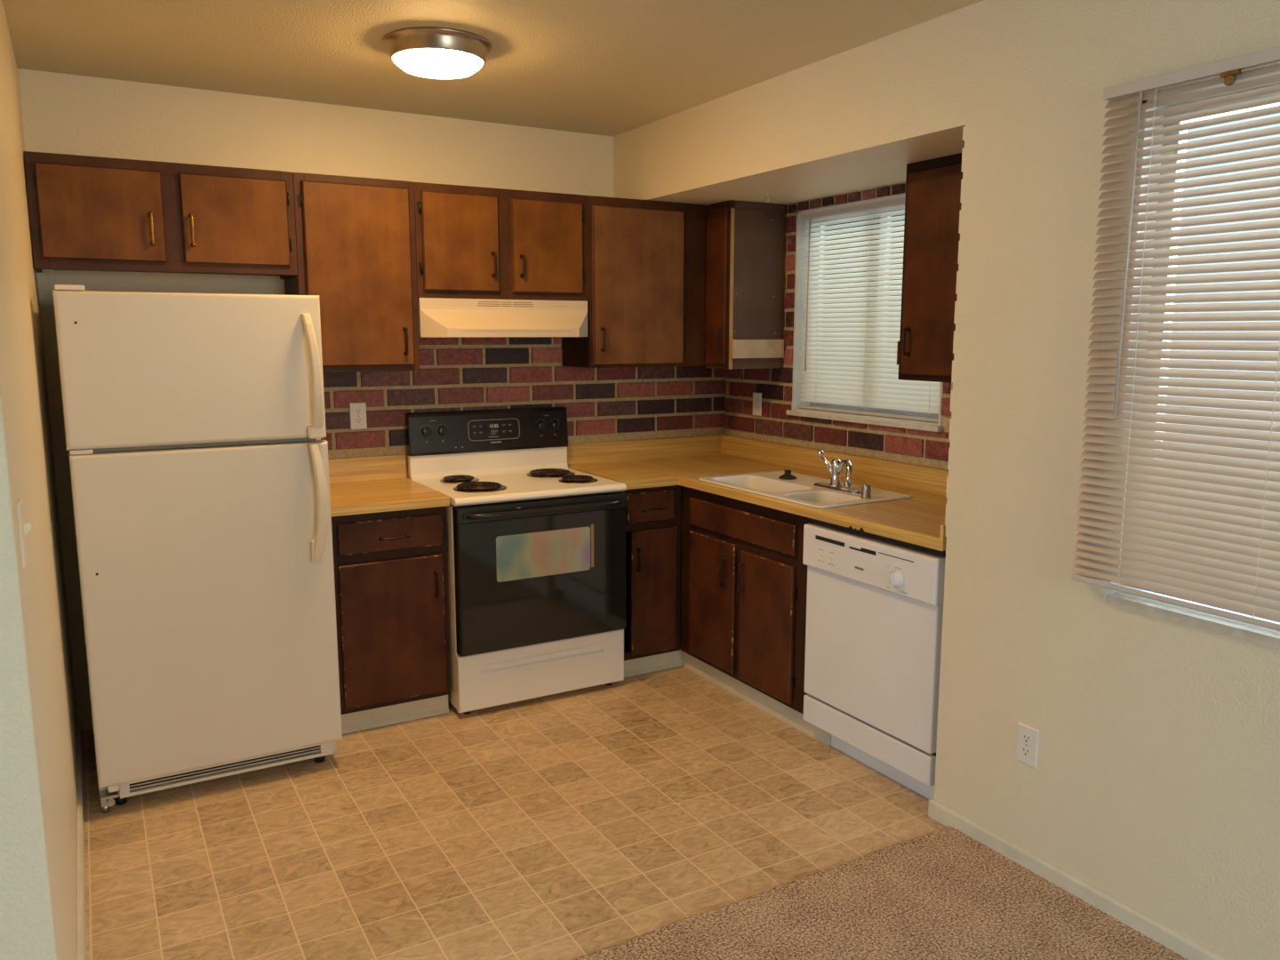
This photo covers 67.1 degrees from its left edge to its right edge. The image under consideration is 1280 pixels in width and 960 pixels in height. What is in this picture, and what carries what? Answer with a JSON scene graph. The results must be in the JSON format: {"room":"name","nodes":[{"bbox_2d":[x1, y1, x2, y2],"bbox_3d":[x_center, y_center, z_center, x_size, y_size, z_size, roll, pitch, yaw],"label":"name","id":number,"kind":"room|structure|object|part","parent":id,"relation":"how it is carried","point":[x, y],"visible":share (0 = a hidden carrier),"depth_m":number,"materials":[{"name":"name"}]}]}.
{"room":"kitchen","nodes":[
{"label":"kitchen","id":0,"kind":"room"},
{"bbox_2d":[0,0,77,959],"bbox_3d":[-2.836,0.023,1.897,2.818,2.461,2.368,-5,10,-30],"label":"wall","id":1,"kind":"structure","parent":0,"point":[38,715],"depth_m":1.91,"materials":[{"name":"beige paint"}]},
{"bbox_2d":[16,497,31,567],"bbox_3d":[-1.084,0.091,1.704,0.018,0.114,0.070,-5,10,-30],"label":"light switch","id":2,"kind":"object","parent":1,"relation":"attached to","point":[24,528],"visible":1,"depth_m":1.68,"materials":[{"name":"white plastic"}]},
{"bbox_2d":[76,716,86,959],"bbox_3d":[-2.822,1.211,2.068,2.834,0.065,2.358,-5,10,-30],"label":"baseboard","id":3,"kind":"structure","parent":1,"relation":"attached to","point":[81,940],"depth_m":2.77,"materials":[{"name":"paint"}]},
{"bbox_2d":[17,68,725,731],"bbox_3d":[-0.876,-0.360,4.421,3.366,2.461,0.200,-5,10,-30],"label":"wall","id":4,"kind":"structure","parent":0,"point":[67,114],"depth_m":4.10,"materials":[{"name":"beige paint"}]},
{"bbox_2d":[23,151,297,279],"bbox_3d":[-1.725,-0.946,3.523,0.850,0.380,0.334,-5,10,-30],"label":"upper cabinet","id":5,"kind":"object","parent":4,"relation":"attached to","point":[92,213],"visible":1,"depth_m":3.39,"materials":[{"name":"brown wood"}]},
{"bbox_3d":[-1.843,-0.913,3.310,0.378,0.312,0.018,-5,10,-30],"label":"door","id":6,"kind":"part","parent":5,"relation":"part of","materials":[{"name":"brown wood"}]},
{"bbox_3d":[-1.703,-0.878,3.368,0.017,0.118,0.030,-5,10,-30],"label":"handle","id":7,"kind":"part","parent":5,"relation":"part of","materials":[{"name":"gold metal"}]},
{"bbox_3d":[-1.592,-0.889,3.432,0.017,0.118,0.030,-5,10,-30],"label":"handle","id":8,"kind":"part","parent":5,"relation":"part of","materials":[{"name":"gold metal"}]},
{"bbox_3d":[-1.473,-0.945,3.521,0.362,0.312,0.018,-5,10,-30],"label":"door","id":9,"kind":"part","parent":5,"relation":"part of","materials":[{"name":"brown wood"}]},
{"bbox_2d":[284,172,420,372],"bbox_3d":[-1.157,-0.814,3.874,0.460,0.747,0.333,-5,10,-30],"label":"upper cabinet","id":10,"kind":"object","parent":4,"relation":"attached to","point":[356,238],"visible":0.88,"depth_m":3.76,"materials":[{"name":"brown wood"}]},
{"bbox_3d":[-0.936,-0.555,3.865,0.017,0.114,0.029,-5,10,-30],"label":"handle","id":11,"kind":"part","parent":10,"relation":"part of","materials":[{"name":"brown metal"}]},
{"bbox_2d":[349,402,367,429],"bbox_3d":[-1.204,-0.274,4.123,0.070,0.114,0.008,-5,10,-30],"label":"wall outlet","id":12,"kind":"object","parent":4,"relation":"attached to","point":[357,411],"visible":1,"depth_m":4.12,"materials":[{"name":"white plastic"}]},
{"bbox_2d":[354,408,361,414],"bbox_3d":[-1.203,-0.293,4.118,0.033,0.025,0.002,-5,10,-30],"label":"receptacle","id":13,"kind":"object","parent":12,"relation":"attached to","point":[357,411],"depth_m":4.12,"materials":[{"name":"white plastic"}]},
{"bbox_2d":[354,417,362,423],"bbox_3d":[-1.203,-0.254,4.124,0.033,0.025,0.002,-5,10,-30],"label":"receptacle","id":14,"kind":"object","parent":12,"relation":"attached to","point":[356,420],"depth_m":4.12,"materials":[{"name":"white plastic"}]},
{"bbox_2d":[328,454,406,483],"bbox_3d":[-1.240,-0.027,4.149,0.473,0.140,0.018,-5,10,-30],"label":"backsplash","id":15,"kind":"structure","parent":4,"relation":"attached to","point":[384,467],"depth_m":4.17,"materials":[{"name":"laminate"}]},
{"bbox_2d":[413,182,589,301],"bbox_3d":[-0.621,-1.005,4.157,0.776,0.454,0.333,-5,10,-30],"label":"upper cabinet","id":16,"kind":"object","parent":4,"relation":"attached to","point":[472,242],"visible":0.98,"depth_m":4.03,"materials":[{"name":"brown wood"}]},
{"bbox_3d":[-0.731,-0.971,3.949,0.326,0.390,0.018,-5,10,-30],"label":"door","id":17,"kind":"part","parent":16,"relation":"part of","materials":[{"name":"brown wood"}]},
{"bbox_3d":[-0.604,-0.895,4.006,0.017,0.106,0.029,-5,10,-30],"label":"handle","id":18,"kind":"part","parent":16,"relation":"part of","materials":[{"name":"brown metal"}]},
{"bbox_3d":[-0.493,-0.904,4.070,0.017,0.097,0.029,-5,10,-30],"label":"handle","id":19,"kind":"part","parent":16,"relation":"part of","materials":[{"name":"brown metal"}]},
{"bbox_3d":[-0.396,-0.999,4.139,0.331,0.387,0.018,-5,10,-30],"label":"door","id":20,"kind":"part","parent":16,"relation":"part of","materials":[{"name":"brown wood"}]},
{"bbox_2d":[417,297,587,337],"bbox_3d":[-0.612,-0.699,4.183,0.760,0.158,0.377,-5,10,-30],"label":"range hood","id":21,"kind":"object","parent":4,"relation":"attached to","point":[438,317],"visible":0.98,"depth_m":4.04,"materials":[{"name":"beige metal"}]},
{"bbox_2d":[540,304,555,307],"bbox_3d":[-0.400,-0.753,4.179,0.072,0.012,0.002,-5,10,-30],"label":"label","id":22,"kind":"object","parent":21,"relation":"attached to","point":[541,306],"depth_m":4.18,"materials":[{"name":"beige plastic"}]},
{"bbox_2d":[562,195,707,367],"bbox_3d":[-0.014,-0.911,4.525,0.622,0.749,0.333,-5,10,-30],"label":"upper cabinet","id":23,"kind":"object","parent":4,"relation":"attached to","point":[647,259],"visible":0.98,"depth_m":4.39,"materials":[{"name":"brown wood"}]},
{"bbox_3d":[-0.160,-0.628,4.305,0.017,0.109,0.029,-5,10,-30],"label":"handle","id":24,"kind":"part","parent":23,"relation":"part of","materials":[{"name":"brown metal"}]},
{"bbox_3d":[-0.002,-0.877,4.387,0.472,0.698,0.018,-5,10,-30],"label":"door","id":25,"kind":"part","parent":23,"relation":"part of","materials":[{"name":"brown wood"}]},
{"bbox_2d":[566,434,720,465],"bbox_3d":[0.034,-0.137,4.874,0.926,0.140,0.018,-5,10,-30],"label":"backsplash","id":26,"kind":"structure","parent":4,"relation":"attached to","point":[581,453],"depth_m":4.85,"materials":[{"name":"laminate"}]},
{"bbox_2d":[1,0,983,136],"bbox_3d":[-0.199,-1.026,0.278,6.250,0.100,7.800,-5,10,-30],"label":"ceiling","id":27,"kind":"structure","parent":0,"point":[606,68],"depth_m":3.10,"materials":[{"name":"paint"}]},
{"bbox_2d":[382,26,491,79],"bbox_3d":[-0.650,-1.359,3.110,0.344,0.092,0.344,-5,10,-30],"label":"ceiling lamp","id":28,"kind":"object","parent":27,"relation":"attached to","point":[424,52],"visible":1,"depth_m":3.01,"materials":[{"name":"white glass"}]},
{"bbox_3d":[-0.650,-1.334,3.114,0.284,0.042,0.284,-5,10,-30],"label":"lamp shade","id":29,"kind":"part","parent":28,"relation":"part of","materials":[{"name":"beige glass"}]},
{"bbox_2d":[82,665,946,959],"bbox_3d":[-0.199,1.506,0.663,6.250,0.100,7.800,-5,10,-30],"label":"floor","id":30,"kind":"structure","parent":0,"point":[570,825],"depth_m":2.98,"materials":[{"name":"tile"}]},
{"bbox_2d":[52,284,342,813],"bbox_3d":[-1.572,0.181,3.453,0.767,1.680,0.824,-5,10,-30],"label":"refrigerator","id":31,"kind":"object","parent":30,"relation":"on","point":[195,423],"visible":1,"depth_m":3.12,"materials":[{"name":"white plastic"}]},
{"bbox_3d":[-1.410,-0.355,3.083,0.763,0.474,0.065,-5,10,-30],"label":"freezer door","id":32,"kind":"part","parent":31,"relation":"part of","materials":[{"name":"white metal"}]},
{"bbox_3d":[-1.421,-0.117,3.138,0.703,0.012,0.044,-5,10,-30],"label":"rail","id":33,"kind":"part","parent":31,"relation":"part of","materials":[{"name":"white metal"}]},
{"bbox_3d":[-1.407,0.423,3.203,0.763,1.070,0.065,-5,10,-30],"label":"fridge door","id":34,"kind":"part","parent":31,"relation":"part of","materials":[{"name":"white metal"}]},
{"bbox_3d":[-1.083,-0.348,3.205,0.054,0.403,0.049,-5,10,-30],"label":"handle","id":35,"kind":"part","parent":31,"relation":"part of","materials":[{"name":"white plastic"}]},
{"bbox_3d":[-1.087,0.080,3.268,0.057,0.407,0.049,-5,10,-30],"label":"handle","id":36,"kind":"part","parent":31,"relation":"part of","materials":[{"name":"white plastic"}]},
{"bbox_2d":[331,506,450,714],"bbox_3d":[-1.083,0.514,3.969,0.449,0.870,0.574,-5,10,-30],"label":"base cabinet","id":37,"kind":"object","parent":30,"relation":"on","point":[390,567],"visible":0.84,"depth_m":3.74,"materials":[{"name":"brown wood"}]},
{"bbox_2d":[328,454,449,516],"bbox_3d":[-1.096,0.011,3.901,0.473,0.140,0.596,-5,10,-30],"label":"countertop","id":38,"kind":"structure","parent":37,"relation":"on","point":[370,484],"depth_m":3.96,"materials":[{"name":"laminate"}]},
{"bbox_3d":[-0.955,0.209,3.707,0.403,0.125,0.018,-5,10,-30],"label":"drawer","id":39,"kind":"part","parent":37,"relation":"part of","materials":[{"name":"brown wood"}]},
{"bbox_3d":[-0.958,0.587,3.763,0.403,0.563,0.018,-5,10,-30],"label":"door","id":40,"kind":"part","parent":37,"relation":"part of","materials":[{"name":"brown wood"}]},
{"bbox_3d":[-0.937,0.221,3.692,0.117,0.017,0.029,-5,10,-30],"label":"handle","id":41,"kind":"part","parent":37,"relation":"part of","materials":[{"name":"brown metal"}]},
{"bbox_2d":[341,694,449,734],"bbox_3d":[-0.981,0.927,3.850,0.450,0.088,0.012,-5,10,-30],"label":"trim","id":42,"kind":"structure","parent":37,"relation":"attached to","point":[407,711],"depth_m":3.85,"materials":[{"name":"plastic"}]},
{"bbox_3d":[-0.798,0.411,3.801,0.017,0.111,0.029,-5,10,-30],"label":"handle","id":43,"kind":"part","parent":37,"relation":"part of","materials":[{"name":"brown metal"}]},
{"bbox_2d":[406,406,626,714],"bbox_3d":[-0.525,0.313,4.203,0.764,1.196,0.682,-5,10,-30],"label":"stove","id":44,"kind":"object","parent":30,"relation":"on","point":[536,544],"visible":0.98,"depth_m":4.02,"materials":[{"name":"white metal"}]},
{"bbox_3d":[-0.931,-0.210,4.218,0.043,0.043,0.030,-5,10,-30],"label":"knob","id":45,"kind":"part","parent":44,"relation":"part of","materials":[{"name":"black plastic"}]},
{"bbox_3d":[-0.868,-0.215,4.255,0.043,0.043,0.030,-5,10,-30],"label":"knob","id":46,"kind":"part","parent":44,"relation":"part of","materials":[{"name":"black plastic"}]},
{"bbox_2d":[408,446,626,506],"bbox_3d":[-0.539,-0.032,4.175,0.759,0.136,0.622,-5,10,-30],"label":"cooktop","id":47,"kind":"object","parent":44,"relation":"in","point":[476,476],"depth_m":4.23,"materials":[{"name":"white metal"}]},
{"bbox_3d":[-0.397,0.376,3.986,0.752,0.598,0.053,-5,10,-30],"label":"oven door","id":48,"kind":"part","parent":44,"relation":"part of","materials":[{"name":"black glass"}]},
{"bbox_3d":[-0.403,0.794,4.061,0.758,0.236,0.030,-5,10,-30],"label":"storage drawer","id":49,"kind":"part","parent":44,"relation":"part of","materials":[{"name":"white metal"}]},
{"bbox_3d":[-0.455,-0.251,4.489,0.043,0.043,0.030,-5,10,-30],"label":"knob","id":50,"kind":"part","parent":44,"relation":"part of","materials":[{"name":"black plastic"}]},
{"bbox_3d":[-0.382,0.114,3.920,0.746,0.056,0.007,-5,10,-30],"label":"door panel","id":51,"kind":"part","parent":44,"relation":"part of","materials":[{"name":"black plastic"}]},
{"bbox_3d":[-0.382,0.407,3.966,0.742,0.530,0.004,-5,10,-30],"label":"door glass","id":52,"kind":"part","parent":44,"relation":"part of","materials":[{"name":"black glass"}]},
{"bbox_3d":[-0.369,0.119,3.898,0.706,0.028,0.055,-5,10,-30],"label":"handle","id":53,"kind":"part","parent":44,"relation":"part of","materials":[{"name":"black plastic"}]},
{"bbox_3d":[-0.394,-0.256,4.524,0.043,0.043,0.030,-5,10,-30],"label":"knob","id":54,"kind":"part","parent":44,"relation":"part of","materials":[{"name":"black plastic"}]},
{"bbox_2d":[621,485,681,660],"bbox_3d":[-0.073,0.427,4.544,0.326,0.870,0.574,-5,10,-30],"label":"base cabinet","id":55,"kind":"object","parent":30,"relation":"on","point":[653,515],"visible":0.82,"depth_m":4.33,"materials":[{"name":"brown wood"}]},
{"bbox_3d":[-0.001,0.355,4.257,0.017,0.112,0.029,-5,10,-30],"label":"handle","id":56,"kind":"part","parent":55,"relation":"part of","materials":[{"name":"brown metal"}]},
{"bbox_3d":[0.047,0.117,4.277,0.242,0.134,0.018,-5,10,-30],"label":"drawer","id":57,"kind":"part","parent":55,"relation":"part of","materials":[{"name":"brown wood"}]},
{"bbox_3d":[0.062,0.500,4.343,0.232,0.568,0.018,-5,10,-30],"label":"door","id":58,"kind":"part","parent":55,"relation":"part of","materials":[{"name":"brown wood"}]},
{"bbox_3d":[0.067,0.128,4.262,0.119,0.017,0.029,-5,10,-30],"label":"handle","id":59,"kind":"part","parent":55,"relation":"part of","materials":[{"name":"brown metal"}]},
{"bbox_2d":[680,485,813,714],"bbox_3d":[0.646,0.484,4.168,0.634,0.870,0.893,-5,10,-30],"label":"base cabinet","id":60,"kind":"object","parent":30,"relation":"on","point":[744,573],"visible":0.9,"depth_m":3.95,"materials":[{"name":"brown wood"}]},
{"bbox_3d":[0.312,0.524,4.195,0.018,0.558,0.339,-5,10,-30],"label":"door","id":61,"kind":"part","parent":60,"relation":"part of","materials":[{"name":"brown wood"}]},
{"bbox_3d":[0.346,0.390,4.067,0.029,0.134,0.017,-5,10,-30],"label":"handle","id":62,"kind":"part","parent":60,"relation":"part of","materials":[{"name":"brown metal"}]},
{"bbox_2d":[624,649,831,746],"bbox_3d":[0.305,0.905,3.994,0.370,0.088,1.042,-5,10,-30],"label":"trim","id":63,"kind":"structure","parent":60,"relation":"attached to","point":[638,666],"depth_m":4.21,"materials":[{"name":"plastic"}]},
{"bbox_3d":[0.413,0.399,3.951,0.029,0.127,0.017,-5,10,-30],"label":"handle","id":64,"kind":"part","parent":60,"relation":"part of","materials":[{"name":"brown metal"}]},
{"bbox_3d":[0.409,0.184,3.974,0.018,0.120,0.728,-5,10,-30],"label":"false drawer","id":65,"kind":"part","parent":60,"relation":"part of","materials":[{"name":"brown wood"}]},
{"bbox_2d":[566,434,948,551],"bbox_3d":[0.559,0.001,3.972,0.926,0.140,2.123,-5,10,-30],"label":"countertop","id":66,"kind":"structure","parent":60,"relation":"on","point":[919,520],"depth_m":4.25,"materials":[{"name":"laminate"}]},
{"bbox_2d":[568,462,679,489],"bbox_3d":[-0.095,-0.023,4.468,0.286,0.037,0.577,-5,10,-30],"label":"countertop","id":67,"kind":"structure","parent":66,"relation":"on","point":[635,477],"depth_m":4.34,"materials":[{"name":"laminate"}]},
{"bbox_2d":[697,471,912,508],"bbox_3d":[0.654,0.056,3.973,0.485,0.164,0.824,-5,10,-30],"label":"sink","id":68,"kind":"object","parent":66,"relation":"in","point":[801,490],"depth_m":3.87,"materials":[{"name":"white ceramic"}]},
{"bbox_2d":[778,469,796,479],"bbox_3d":[0.640,-0.025,4.181,0.077,0.037,0.077,-5,10,-30],"label":"stopper","id":69,"kind":"object","parent":68,"relation":"on","point":[787,476],"visible":1,"depth_m":4.16,"materials":[{"name":"black rubber"}]},
{"bbox_3d":[0.865,0.042,3.690,0.039,0.052,0.039,-5,10,-30],"label":"air gap cap","id":70,"kind":"part","parent":68,"relation":"part of","materials":[{"name":"silver metal"}]},
{"bbox_2d":[813,450,861,494],"bbox_3d":[0.784,-0.034,3.865,0.087,0.150,0.263,-5,10,-30],"label":"faucet","id":71,"kind":"object","parent":66,"relation":"on","point":[836,467],"visible":1,"depth_m":3.86,"materials":[{"name":"silver metal"}]},
{"bbox_3d":[0.756,-0.070,3.925,0.027,0.095,0.093,-5,10,-30],"label":"lever","id":72,"kind":"part","parent":71,"relation":"part of","materials":[{"name":"silver metal"}]},
{"bbox_3d":[0.796,0.032,3.881,0.060,0.014,0.263,-5,10,-30],"label":"plate","id":73,"kind":"part","parent":71,"relation":"part of","materials":[{"name":"silver metal"}]},
{"bbox_3d":[0.809,-0.038,3.814,0.035,0.090,0.128,-1,9,-8],"label":"spout","id":74,"kind":"part","parent":71,"relation":"part of","materials":[{"name":"silver metal"}]},
{"bbox_3d":[0.503,0.582,3.868,0.018,0.549,0.339,-5,10,-30],"label":"door","id":75,"kind":"part","parent":60,"relation":"part of","materials":[{"name":"brown wood"}]},
{"bbox_2d":[802,518,945,799],"bbox_3d":[1.013,0.586,3.488,0.624,0.871,0.658,-5,10,-30],"label":"dishwasher","id":76,"kind":"object","parent":30,"relation":"on","point":[875,603],"visible":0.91,"depth_m":3.31,"materials":[{"name":"metal"}]},
{"bbox_3d":[0.796,0.908,3.414,0.034,0.102,0.642,-5,10,-30],"label":"access panel","id":77,"kind":"part","parent":76,"relation":"part of","materials":[{"name":"white metal"}]},
{"bbox_3d":[0.795,0.601,3.367,0.035,0.499,0.638,-5,10,-30],"label":"door panel","id":78,"kind":"part","parent":76,"relation":"part of","materials":[{"name":"white metal"}]},
{"bbox_3d":[0.788,0.279,3.313,0.057,0.152,0.652,-5,10,-30],"label":"control panel","id":79,"kind":"part","parent":76,"relation":"part of","materials":[{"name":"white plastic"}]},
{"bbox_3d":[0.860,0.995,3.410,0.012,0.084,0.572,-5,10,-30],"label":"toe panel","id":80,"kind":"part","parent":76,"relation":"part of","materials":[{"name":"white metal"}]},
{"bbox_2d":[571,825,1188,959],"bbox_3d":[0.034,1.623,-0.489,5.200,0.012,5.262,-5,10,-30],"label":"carpet","id":81,"kind":"object","parent":30,"relation":"on","point":[944,893],"visible":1,"depth_m":2.54,"materials":[{"name":"beige carpet"}]},
{"bbox_2d":[724,183,952,470],"bbox_3d":[1.071,-0.319,4.157,0.178,2.461,2.243,-5,10,-30],"label":"wall","id":82,"kind":"structure","parent":0,"point":[925,448],"depth_m":4.50,"materials":[{"name":"red brick"}]},
{"bbox_2d":[705,200,785,368],"bbox_3d":[0.483,-0.910,4.554,0.358,0.761,0.210,-5,10,-30],"label":"upper cabinet","id":83,"kind":"object","parent":82,"relation":"attached to","point":[746,240],"visible":1,"depth_m":4.48,"materials":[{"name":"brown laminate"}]},
{"bbox_3d":[0.358,-0.897,4.490,0.018,0.712,0.157,-5,10,-30],"label":"door","id":84,"kind":"part","parent":83,"relation":"part of","materials":[{"name":"brown wood"}]},
{"bbox_3d":[0.363,-0.651,4.470,0.029,0.107,0.017,-5,10,-30],"label":"handle","id":85,"kind":"part","parent":83,"relation":"part of","materials":[{"name":"brown metal"}]},
{"bbox_3d":[0.372,-0.902,4.501,0.019,0.761,0.191,-5,10,-30],"label":"frame","id":86,"kind":"part","parent":83,"relation":"part of","materials":[{"name":"brown wood"}]},
{"bbox_2d":[752,392,761,415],"bbox_3d":[0.584,-0.379,4.817,0.008,0.114,0.070,-5,10,-30],"label":"wall outlet","id":87,"kind":"object","parent":82,"relation":"attached to","point":[756,396],"visible":1,"depth_m":4.81,"materials":[{"name":"white plastic"}]},
{"bbox_2d":[720,434,948,495],"bbox_3d":[0.956,-0.033,4.190,0.018,0.140,2.100,-5,10,-30],"label":"backsplash","id":88,"kind":"structure","parent":82,"relation":"attached to","point":[905,476],"depth_m":4.23,"materials":[{"name":"laminate"}]},
{"bbox_2d":[786,193,943,431],"bbox_3d":[1.014,-0.721,4.167,0.187,0.938,0.945,-5,10,-30],"label":"window","id":89,"kind":"structure","parent":82,"relation":"in","point":[936,427],"depth_m":4.39,"materials":[{"name":"paint"}]},
{"bbox_3d":[0.997,-0.266,4.226,0.147,0.021,0.945,-5,10,-30],"label":"sill","id":90,"kind":"part","parent":89,"relation":"part of","materials":[{"name":"paint"}]},
{"bbox_2d":[799,198,940,422],"bbox_3d":[0.989,-0.731,4.153,0.045,0.905,0.902,-5,10,-30],"label":"window blind","id":91,"kind":"object","parent":89,"relation":"attached to","point":[891,396],"visible":0.73,"depth_m":4.22,"materials":[{"name":"plastic"}]},
{"bbox_3d":[0.817,-0.765,4.434,0.001,0.868,0.004,-5,10,-30],"label":"ladder cord","id":92,"kind":"part","parent":91,"relation":"part of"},
{"bbox_3d":[0.977,-0.724,4.160,0.001,0.868,0.004,-5,10,-30],"label":"ladder cord","id":93,"kind":"part","parent":91,"relation":"part of","materials":[{"name":"white plastic"}]},
{"bbox_3d":[0.995,-0.292,4.223,0.026,0.016,0.898,-5,10,-30],"label":"rail","id":94,"kind":"part","parent":91,"relation":"part of","materials":[{"name":"white plastic"}]},
{"bbox_3d":[1.059,-0.733,4.195,0.004,0.819,0.822,-5,10,-30],"label":"pane","id":95,"kind":"part","parent":89,"relation":"part of","materials":[{"name":"clear glass"}]},
{"bbox_2d":[896,152,962,382],"bbox_3d":[1.195,-0.723,3.331,0.358,0.764,0.562,-5,10,-30],"label":"upper cabinet","id":96,"kind":"object","parent":82,"relation":"attached to","point":[932,204],"visible":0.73,"depth_m":3.35,"materials":[{"name":"brown wood"}]},
{"bbox_3d":[0.952,-0.496,3.459,0.029,0.105,0.017,-5,10,-30],"label":"handle","id":97,"kind":"part","parent":96,"relation":"part of","materials":[{"name":"brown metal"}]},
{"bbox_2d":[613,0,1279,959],"bbox_3d":[2.095,0.045,1.759,0.825,2.461,7.470,-5,10,-30],"label":"wall","id":98,"kind":"structure","parent":0,"point":[1155,784],"depth_m":2.64,"materials":[{"name":"beige paint"}]},
{"bbox_2d":[1016,721,1039,767],"bbox_3d":[1.106,0.758,2.759,0.008,0.114,0.070,-5,10,-30],"label":"wall outlet","id":99,"kind":"object","parent":98,"relation":"attached to","point":[1028,737],"visible":1,"depth_m":2.75,"materials":[{"name":"white plastic"}]},
{"bbox_2d":[1020,746,1031,757],"bbox_3d":[1.104,0.777,2.760,0.002,0.025,0.033,-5,10,-30],"label":"receptacle","id":100,"kind":"object","parent":99,"relation":"attached to","point":[1025,751],"depth_m":2.76,"materials":[{"name":"white plastic"}]},
{"bbox_2d":[1021,733,1031,743],"bbox_3d":[1.104,0.739,2.754,0.002,0.025,0.033,-5,10,-30],"label":"receptacle","id":101,"kind":"object","parent":99,"relation":"attached to","point":[1026,738],"depth_m":2.75,"materials":[{"name":"white plastic"}]},
{"bbox_2d":[928,797,1227,959],"bbox_3d":[2.285,1.397,0.843,0.071,0.061,5.319,-5,10,-30],"label":"baseboard","id":102,"kind":"structure","parent":98,"relation":"attached to","point":[1175,941],"depth_m":2.64,"materials":[{"name":"paint"}]},
{"bbox_2d":[1105,71,1279,648],"bbox_3d":[1.593,-0.220,1.883,0.142,1.250,1.323,-5,10,-30],"label":"window","id":103,"kind":"structure","parent":98,"relation":"in","point":[1219,624],"depth_m":2.34,"materials":[{"name":"paint"}]},
{"bbox_2d":[1071,46,1279,631],"bbox_3d":[1.505,-0.254,1.837,0.045,1.237,1.454,-5,10,-30],"label":"window blind","id":104,"kind":"object","parent":103,"relation":"attached to","point":[1168,526],"visible":1,"depth_m":2.24,"materials":[{"name":"plastic"}]},
{"bbox_3d":[1.204,-0.322,2.340,0.001,1.200,0.004,-5,10,-30],"label":"ladder cord","id":105,"kind":"part","parent":104,"relation":"part of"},
{"bbox_3d":[1.510,0.349,1.932,0.026,0.016,1.450,-5,10,-30],"label":"rail","id":106,"kind":"part","parent":104,"relation":"part of","materials":[{"name":"white plastic"}]},
{"bbox_3d":[1.366,-0.280,2.062,0.001,1.200,0.004,-5,10,-30],"label":"ladder cord","id":107,"kind":"part","parent":104,"relation":"part of","materials":[{"name":"white plastic"}]},
{"bbox_3d":[1.576,0.389,1.965,0.102,0.023,1.322,-5,10,-30],"label":"sill","id":108,"kind":"part","parent":103,"relation":"part of","materials":[{"name":"paint"}]},
{"bbox_3d":[1.620,-0.230,1.907,0.004,1.132,1.204,-5,10,-30],"label":"pane","id":109,"kind":"part","parent":103,"relation":"part of","materials":[{"name":"clear glass"}]}
]}

